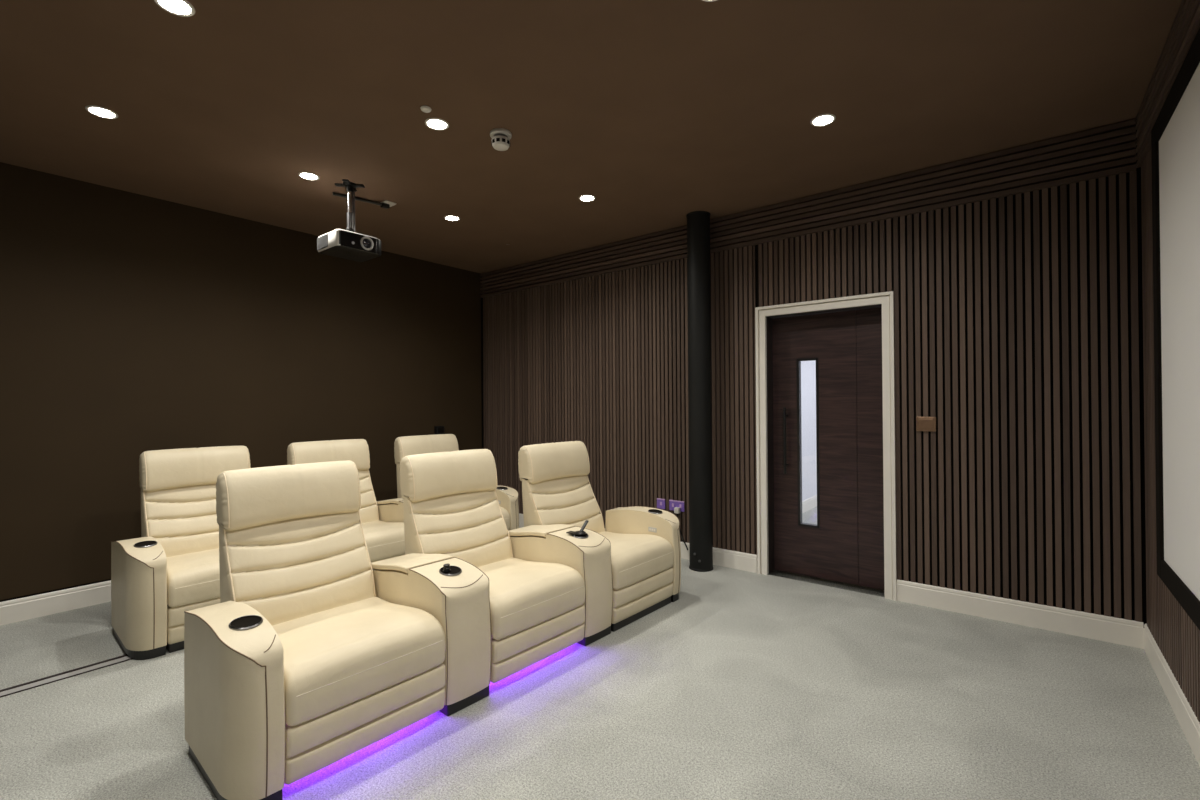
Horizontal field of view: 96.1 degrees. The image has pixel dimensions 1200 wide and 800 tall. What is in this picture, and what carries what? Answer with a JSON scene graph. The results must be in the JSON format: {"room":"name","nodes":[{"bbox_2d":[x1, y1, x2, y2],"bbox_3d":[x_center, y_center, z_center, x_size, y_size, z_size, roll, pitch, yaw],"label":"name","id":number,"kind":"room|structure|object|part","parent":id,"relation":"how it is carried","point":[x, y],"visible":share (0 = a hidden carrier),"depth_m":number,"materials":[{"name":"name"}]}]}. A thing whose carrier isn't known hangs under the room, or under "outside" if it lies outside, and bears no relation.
{"room":"home theater","nodes":[
{"label":"home theater","id":0,"kind":"room"},
{"bbox_2d":[0,162,482,601],"bbox_3d":[-3.106,0.006,4.285,0.100,3.000,5.585,-1,0,38],"label":"wall","id":1,"kind":"structure","parent":0,"point":[132,324],"depth_m":4.05,"materials":[{"name":"brown paint"}]},
{"bbox_2d":[0,580,110,625],"bbox_3d":[-3.053,1.335,4.243,0.018,0.142,5.385,-1,0,38],"label":"baseboard","id":2,"kind":"structure","parent":1,"relation":"attached to","point":[20,609],"depth_m":3.55,"materials":[{"name":"white paint"}]},
{"bbox_2d":[434,426,444,433],"bbox_3d":[-1.748,0.327,5.879,0.054,0.084,0.100,-1,0,38],"label":"wall box","id":3,"kind":"object","parent":1,"relation":"attached to","point":[437,429],"visible":1,"depth_m":5.85,"materials":[{"name":"black plastic"}]},
{"bbox_2d":[0,0,1181,273],"bbox_3d":[-0.864,-1.570,2.581,5.760,0.100,5.685,-1,0,38],"label":"ceiling","id":4,"kind":"structure","parent":0,"point":[661,112],"depth_m":2.73,"materials":[{"name":"paint"}]},
{"bbox_2d":[85,105,117,118],"bbox_3d":[-2.604,-1.504,2.821,0.128,0.005,0.128,-1,0,38],"label":"recessed light","id":5,"kind":"object","parent":4,"relation":"in","point":[99,111],"visible":1,"depth_m":2.82,"materials":[{"name":"white plastic"}]},
{"bbox_2d":[154,0,194,16],"bbox_3d":[-1.631,-1.515,2.069,0.128,0.005,0.128,-1,0,38],"label":"recessed light","id":6,"kind":"object","parent":4,"relation":"in","point":[183,8],"visible":1,"depth_m":2.08,"materials":[{"name":"white plastic"}]},
{"bbox_2d":[298,172,319,179],"bbox_3d":[-1.957,-1.504,3.628,0.128,0.005,0.128,-1,0,38],"label":"recessed light","id":7,"kind":"object","parent":4,"relation":"in","point":[305,175],"visible":1,"depth_m":3.63,"materials":[{"name":"white plastic"}]},
{"bbox_2d":[335,179,368,235],"bbox_3d":[-1.750,-1.321,3.776,0.190,0.371,0.220,-1,0,38],"label":"mount","id":8,"kind":"object","parent":4,"relation":"attached to","point":[350,187],"visible":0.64,"depth_m":3.76,"materials":[{"name":"silver metal"}]},
{"bbox_2d":[317,229,380,261],"bbox_3d":[-1.741,-1.077,3.770,0.318,0.118,0.334,-1,0,38],"label":"projector","id":9,"kind":"object","parent":8,"relation":"hanging from","point":[340,243],"visible":1,"depth_m":3.68,"materials":[{"name":"white plastic"}]},
{"bbox_2d":[317,234,327,250],"bbox_3d":[-1.893,-1.076,3.682,0.157,0.090,0.008,-1,0,38],"label":"vent","id":10,"kind":"object","parent":9,"relation":"attached to","point":[322,241],"depth_m":3.68,"materials":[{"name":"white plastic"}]},
{"bbox_3d":[-1.636,-1.075,3.686,0.035,0.104,0.281,-1,0,35],"label":"panel","id":11,"kind":"part","parent":9,"relation":"part of","materials":[{"name":"black plastic"}]},
{"bbox_3d":[-1.752,-1.482,3.777,0.159,0.050,0.159,-1,0,38],"label":"ceiling plate","id":12,"kind":"part","parent":8,"relation":"part of","materials":[{"name":"black plastic"}]},
{"bbox_2d":[380,200,395,206],"bbox_3d":[-1.621,-1.501,4.124,0.090,0.010,0.090,-1,0,38],"label":"socket","id":13,"kind":"object","parent":4,"relation":"attached to","point":[391,204],"visible":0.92,"depth_m":4.11,"materials":[{"name":"white plastic"}]},
{"bbox_2d":[333,192,389,208],"bbox_3d":[-1.765,-1.482,4.004,0.396,0.032,0.052,0,0,-42],"label":"power cable","id":14,"kind":"object","parent":13,"relation":"attached to","point":[382,205],"visible":1,"depth_m":4.03,"materials":[{"name":"black plastic"}]},
{"bbox_2d":[420,106,430,112],"bbox_3d":[-0.907,-1.511,2.809,0.056,0.015,0.056,-1,0,38],"label":"ceiling sensor","id":15,"kind":"object","parent":4,"relation":"attached to","point":[426,109],"visible":1,"depth_m":2.80,"materials":[{"name":"white plastic"}]},
{"bbox_2d":[425,118,448,129],"bbox_3d":[-0.896,-1.515,2.966,0.128,0.005,0.128,-1,0,38],"label":"recessed light","id":16,"kind":"object","parent":4,"relation":"in","point":[433,123],"visible":1,"depth_m":2.96,"materials":[{"name":"white plastic"}]},
{"bbox_2d":[444,215,459,220],"bbox_3d":[-1.226,-1.504,4.467,0.128,0.005,0.128,-1,0,38],"label":"recessed light","id":17,"kind":"object","parent":4,"relation":"in","point":[448,217],"visible":1,"depth_m":4.47,"materials":[{"name":"white plastic"}]},
{"bbox_2d":[490,128,511,150],"bbox_3d":[-0.566,-1.476,3.076,0.124,0.086,0.124,-1,0,38],"label":"smoke detector","id":18,"kind":"object","parent":4,"relation":"attached to","point":[500,137],"visible":1,"depth_m":3.04,"materials":[{"name":"white plastic"}]},
{"bbox_2d":[579,195,595,201],"bbox_3d":[-0.097,-1.515,4.053,0.128,0.005,0.128,-1,0,38],"label":"recessed light","id":19,"kind":"object","parent":4,"relation":"in","point":[587,198],"visible":1,"depth_m":4.05,"materials":[{"name":"white plastic"}]},
{"bbox_2d":[810,114,835,126],"bbox_3d":[1.221,-1.530,2.954,0.128,0.005,0.128,-1,0,38],"label":"recessed light","id":20,"kind":"object","parent":4,"relation":"in","point":[824,119],"visible":1,"depth_m":2.95,"materials":[{"name":"white plastic"}]},
{"bbox_2d":[0,527,1199,799],"bbox_3d":[-0.898,1.430,2.494,5.760,0.100,5.505,-1,0,38],"label":"floor","id":21,"kind":"structure","parent":0,"point":[746,685],"depth_m":2.33,"materials":[{"name":"carpet"}]},
{"bbox_2d":[0,654,132,697],"bbox_3d":[-2.099,1.391,3.491,0.080,0.010,5.385,-1,0,38],"label":"trim","id":22,"kind":"structure","parent":21,"relation":"on","point":[64,675],"depth_m":2.71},
{"bbox_2d":[111,446,250,659],"bbox_3d":[-2.542,0.862,3.418,0.915,1.072,0.790,-1,0,41],"label":"recliner","id":23,"kind":"object","parent":21,"relation":"on","point":[173,569],"visible":0.67,"depth_m":3.15,"materials":[{"name":"beige leather"}]},
{"bbox_3d":[-2.644,1.077,3.089,0.620,0.535,0.156,-1,0,41],"label":"armrest","id":24,"kind":"part","parent":23,"relation":"part of","materials":[{"name":"beige leather"}]},
{"bbox_3d":[-2.699,0.896,3.661,0.272,0.745,0.607,-1,0,41],"label":"backrest","id":25,"kind":"part","parent":23,"relation":"part of","materials":[{"name":"beige leather"}]},
{"bbox_3d":[-2.394,1.045,3.396,0.667,0.208,0.629,-1,0,41],"label":"seat","id":26,"kind":"part","parent":23,"relation":"part of","materials":[{"name":"beige leather"}]},
{"bbox_2d":[184,460,445,799],"bbox_3d":[-1.253,0.846,2.312,0.915,1.072,0.790,-1,0,41],"label":"recliner","id":27,"kind":"object","parent":21,"relation":"on","point":[299,667],"visible":1,"depth_m":2.12,"materials":[{"name":"beige leather"}]},
{"bbox_3d":[-1.355,1.061,1.984,0.620,0.535,0.156,-1,0,41],"label":"armrest","id":28,"kind":"part","parent":27,"relation":"part of","materials":[{"name":"beige leather"}]},
{"bbox_3d":[-1.410,0.880,2.555,0.272,0.745,0.607,-1,0,41],"label":"backrest","id":29,"kind":"part","parent":27,"relation":"part of","materials":[{"name":"beige leather"}]},
{"bbox_3d":[-1.105,1.030,2.291,0.667,0.208,0.629,-1,0,41],"label":"seat","id":30,"kind":"part","parent":27,"relation":"part of","materials":[{"name":"beige leather"}]},
{"bbox_2d":[287,439,404,562],"bbox_3d":[-1.909,0.861,4.147,0.915,1.072,0.629,-1,0,41],"label":"recliner","id":31,"kind":"object","parent":21,"relation":"on","point":[384,540],"visible":0.38,"depth_m":4.27,"materials":[{"name":"beige leather"}]},
{"bbox_3d":[-2.119,0.895,4.329,0.272,0.745,0.607,-1,0,41],"label":"backrest","id":32,"kind":"part","parent":31,"relation":"part of","materials":[{"name":"beige leather"}]},
{"bbox_3d":[-1.814,1.045,4.064,0.667,0.208,0.629,-1,0,41],"label":"seat","id":33,"kind":"part","parent":31,"relation":"part of","materials":[{"name":"beige leather"}]},
{"bbox_2d":[377,498,403,521],"bbox_3d":[-1.552,1.099,4.423,0.720,0.592,0.256,-1,0,41],"label":"console","id":34,"kind":"object","parent":21,"relation":"on","point":[394,511],"visible":0.23,"depth_m":4.39,"materials":[{"name":"beige leather"}]},
{"bbox_3d":[-1.676,0.845,4.530,0.390,0.078,0.256,-1,0,41],"label":"lid","id":35,"kind":"part","parent":34,"relation":"part of","materials":[{"name":"beige leather"}]},
{"bbox_2d":[371,553,490,715],"bbox_3d":[-0.843,1.085,2.649,0.720,0.592,0.256,-1,0,41],"label":"console","id":36,"kind":"object","parent":21,"relation":"on","point":[458,598],"visible":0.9,"depth_m":2.44,"materials":[{"name":"beige leather"}]},
{"bbox_3d":[-0.967,0.830,2.757,0.390,0.078,0.256,-1,0,41],"label":"lid","id":37,"kind":"part","parent":36,"relation":"part of","materials":[{"name":"beige leather"}]},
{"bbox_2d":[443,564,450,571],"bbox_3d":[-0.714,0.781,2.513,0.036,0.031,0.036,-1,0,41],"label":"tray mount","id":38,"kind":"object","parent":36,"relation":"in","point":[446,568],"visible":1,"depth_m":2.50,"materials":[{"name":"black plastic"}]},
{"bbox_2d":[394,434,518,530],"bbox_3d":[-1.276,0.860,4.876,0.915,1.072,0.790,-1,0,41],"label":"recliner","id":39,"kind":"object","parent":21,"relation":"on","point":[404,446],"visible":0.28,"depth_m":4.86,"materials":[{"name":"beige leather"}]},
{"bbox_3d":[-1.538,0.895,4.997,0.272,0.745,0.607,-1,0,41],"label":"backrest","id":40,"kind":"part","parent":39,"relation":"part of","materials":[{"name":"beige leather"}]},
{"bbox_3d":[-1.234,1.044,4.732,0.667,0.208,0.629,-1,0,41],"label":"seat","id":41,"kind":"part","parent":39,"relation":"part of","materials":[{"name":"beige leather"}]},
{"bbox_3d":[-0.965,1.075,5.023,0.620,0.535,0.156,-1,0,41],"label":"armrest","id":42,"kind":"part","parent":39,"relation":"part of","materials":[{"name":"beige leather"}]},
{"bbox_2d":[400,449,584,682],"bbox_3d":[-0.620,0.846,3.041,0.915,1.072,0.629,-1,0,41],"label":"recliner","id":43,"kind":"object","parent":21,"relation":"on","point":[451,507],"visible":0.85,"depth_m":3.03,"materials":[{"name":"beige leather"}]},
{"bbox_3d":[-0.829,0.880,3.223,0.272,0.745,0.607,-1,0,41],"label":"backrest","id":44,"kind":"part","parent":43,"relation":"part of","materials":[{"name":"beige leather"}]},
{"bbox_3d":[-0.525,1.029,2.959,0.667,0.208,0.629,-1,0,41],"label":"seat","id":45,"kind":"part","parent":43,"relation":"part of","materials":[{"name":"beige leather"}]},
{"bbox_2d":[508,524,612,645],"bbox_3d":[-0.263,1.084,3.317,0.720,0.592,0.256,-1,0,41],"label":"console","id":46,"kind":"object","parent":21,"relation":"on","point":[589,554],"visible":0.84,"depth_m":3.12,"materials":[{"name":"beige leather"}]},
{"bbox_3d":[-0.387,0.830,3.425,0.390,0.078,0.256,-1,0,41],"label":"lid","id":47,"kind":"part","parent":46,"relation":"part of","materials":[{"name":"beige leather"}]},
{"bbox_2d":[566,520,588,534],"bbox_3d":[-0.123,0.757,3.208,0.096,0.065,0.132,-1,0,35],"label":"holder","id":48,"kind":"object","parent":46,"relation":"on","point":[581,532],"visible":1,"depth_m":3.20,"materials":[{"name":"black plastic"}]},
{"bbox_3d":[-0.095,0.754,3.227,0.020,0.008,0.085,-1,40,35],"label":"arm","id":49,"kind":"part","parent":48,"relation":"part of","materials":[{"name":"black plastic"}]},
{"bbox_2d":[518,441,680,631],"bbox_3d":[0.013,0.845,3.770,0.915,1.072,0.790,-1,0,41],"label":"recliner","id":50,"kind":"object","parent":21,"relation":"on","point":[556,489],"visible":0.76,"depth_m":3.72,"materials":[{"name":"beige leather"}]},
{"bbox_3d":[-0.249,0.879,3.891,0.272,0.745,0.607,-1,0,41],"label":"backrest","id":51,"kind":"part","parent":50,"relation":"part of","materials":[{"name":"beige leather"}]},
{"bbox_3d":[0.056,1.029,3.627,0.667,0.208,0.629,-1,0,41],"label":"seat","id":52,"kind":"part","parent":50,"relation":"part of","materials":[{"name":"beige leather"}]},
{"bbox_3d":[0.324,1.060,3.917,0.620,0.535,0.156,-1,0,41],"label":"armrest","id":53,"kind":"part","parent":50,"relation":"part of","materials":[{"name":"beige leather"}]},
{"bbox_3d":[0.367,0.907,3.773,0.070,0.032,0.005,-1,0,41],"label":"control panel","id":54,"kind":"part","parent":50,"relation":"part of","materials":[{"name":"beige plastic"}]},
{"bbox_2d":[686,211,712,571],"bbox_3d":[0.818,-0.072,4.428,0.196,2.900,0.197,-1,0,38],"label":"column","id":55,"kind":"structure","parent":21,"relation":"on","point":[698,222],"depth_m":4.35,"materials":[{"name":"black paint"}]},
{"bbox_2d":[480,119,1146,624],"bbox_3d":[0.836,-0.020,4.731,5.740,3.000,0.204,-1,0,38],"label":"wall","id":56,"kind":"structure","parent":0,"point":[1014,275],"depth_m":3.53,"materials":[{"name":"brown wood"}]},
{"bbox_2d":[519,513,756,572],"bbox_3d":[-0.069,1.319,5.328,3.354,0.142,0.013,-1,0,38],"label":"baseboard","id":57,"kind":"structure","parent":56,"relation":"attached to","point":[721,557],"depth_m":4.43,"materials":[{"name":"white paint"}]},
{"bbox_2d":[657,498,664,508],"bbox_3d":[0.547,0.930,4.838,0.085,0.090,0.012,-1,0,38],"label":"wall socket","id":58,"kind":"object","parent":56,"relation":"attached to","point":[660,502],"visible":0.94,"depth_m":4.83,"materials":[{"name":"purple plastic"}]},
{"bbox_2d":[669,500,684,511],"bbox_3d":[0.674,0.928,4.738,0.150,0.090,0.012,-1,0,38],"label":"wall socket","id":59,"kind":"object","parent":56,"relation":"attached to","point":[672,503],"visible":0.98,"depth_m":4.73,"materials":[{"name":"purple plastic"}]},
{"bbox_2d":[674,507,687,549],"bbox_3d":[0.707,1.116,4.679,0.129,0.359,0.040,-1,0,38],"label":"plug","id":60,"kind":"object","parent":56,"relation":"attached to","point":[676,509],"visible":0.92,"depth_m":4.68,"materials":[{"name":"white plastic"}]},
{"bbox_2d":[755,291,896,600],"bbox_3d":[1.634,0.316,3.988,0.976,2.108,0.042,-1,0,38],"label":"trim","id":61,"kind":"structure","parent":56,"relation":"attached to","point":[886,299],"depth_m":3.81,"materials":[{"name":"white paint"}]},
{"bbox_2d":[772,307,883,589],"bbox_3d":[1.716,0.350,4.092,0.824,2.024,0.114,-1,0,38],"label":"door","id":62,"kind":"structure","parent":56,"relation":"in","point":[828,395],"depth_m":4.09,"materials":[{"name":"brown wood"}]},
{"bbox_3d":[1.466,0.318,4.259,0.022,0.520,0.066,-1,0,38],"label":"handle","id":63,"kind":"part","parent":62,"relation":"part of","materials":[{"name":"black metal"}]},
{"bbox_3d":[1.627,0.331,4.202,0.164,1.310,0.052,-1,0,38],"label":"glazing frame","id":64,"kind":"part","parent":62,"relation":"part of","materials":[{"name":"black plastic"}]},
{"bbox_3d":[1.627,0.331,4.202,0.136,1.282,0.006,-1,0,38],"label":"glass pane","id":65,"kind":"part","parent":62,"relation":"part of","materials":[{"name":"white"}]},
{"bbox_2d":[916,417,935,431],"bbox_3d":[2.156,0.159,3.568,0.112,0.096,0.014,-1,0,38],"label":"switch plate","id":66,"kind":"object","parent":56,"relation":"attached to","point":[922,423],"visible":1,"depth_m":3.56,"materials":[{"name":"brown metal"}]},
{"bbox_2d":[896,579,1143,648],"bbox_3d":[2.487,1.289,3.313,1.208,0.142,0.013,-1,0,38],"label":"baseboard","id":67,"kind":"structure","parent":56,"relation":"attached to","point":[1120,631],"depth_m":3.24,"materials":[{"name":"white paint"}]},
{"bbox_2d":[769,570,884,596],"bbox_3d":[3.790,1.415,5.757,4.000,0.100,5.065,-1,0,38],"label":"threshold","id":68,"kind":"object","parent":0,"point":[857,588],"depth_m":4.13,"materials":[{"name":"metal"}]},
{"bbox_2d":[1136,0,1199,721],"bbox_3d":[1.357,-0.045,0.830,0.132,3.000,5.685,-1,0,38],"label":"wall","id":69,"kind":"structure","parent":0,"point":[1177,637],"depth_m":2.64,"materials":[{"name":"brown paint"}]},
{"bbox_2d":[1144,624,1199,765],"bbox_3d":[1.296,1.284,0.816,0.013,0.142,5.385,-1,0,38],"label":"baseboard","id":70,"kind":"structure","parent":69,"relation":"attached to","point":[1189,723],"depth_m":2.33,"materials":[{"name":"white paint"}]},
{"bbox_2d":[1151,28,1199,629],"bbox_3d":[1.441,-0.214,1.063,0.046,1.980,3.385,-1,0,38],"label":"projection screen","id":71,"kind":"object","parent":69,"relation":"attached to","point":[1175,133],"visible":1,"depth_m":2.06,"materials":[{"name":"fabric"}]}
]}

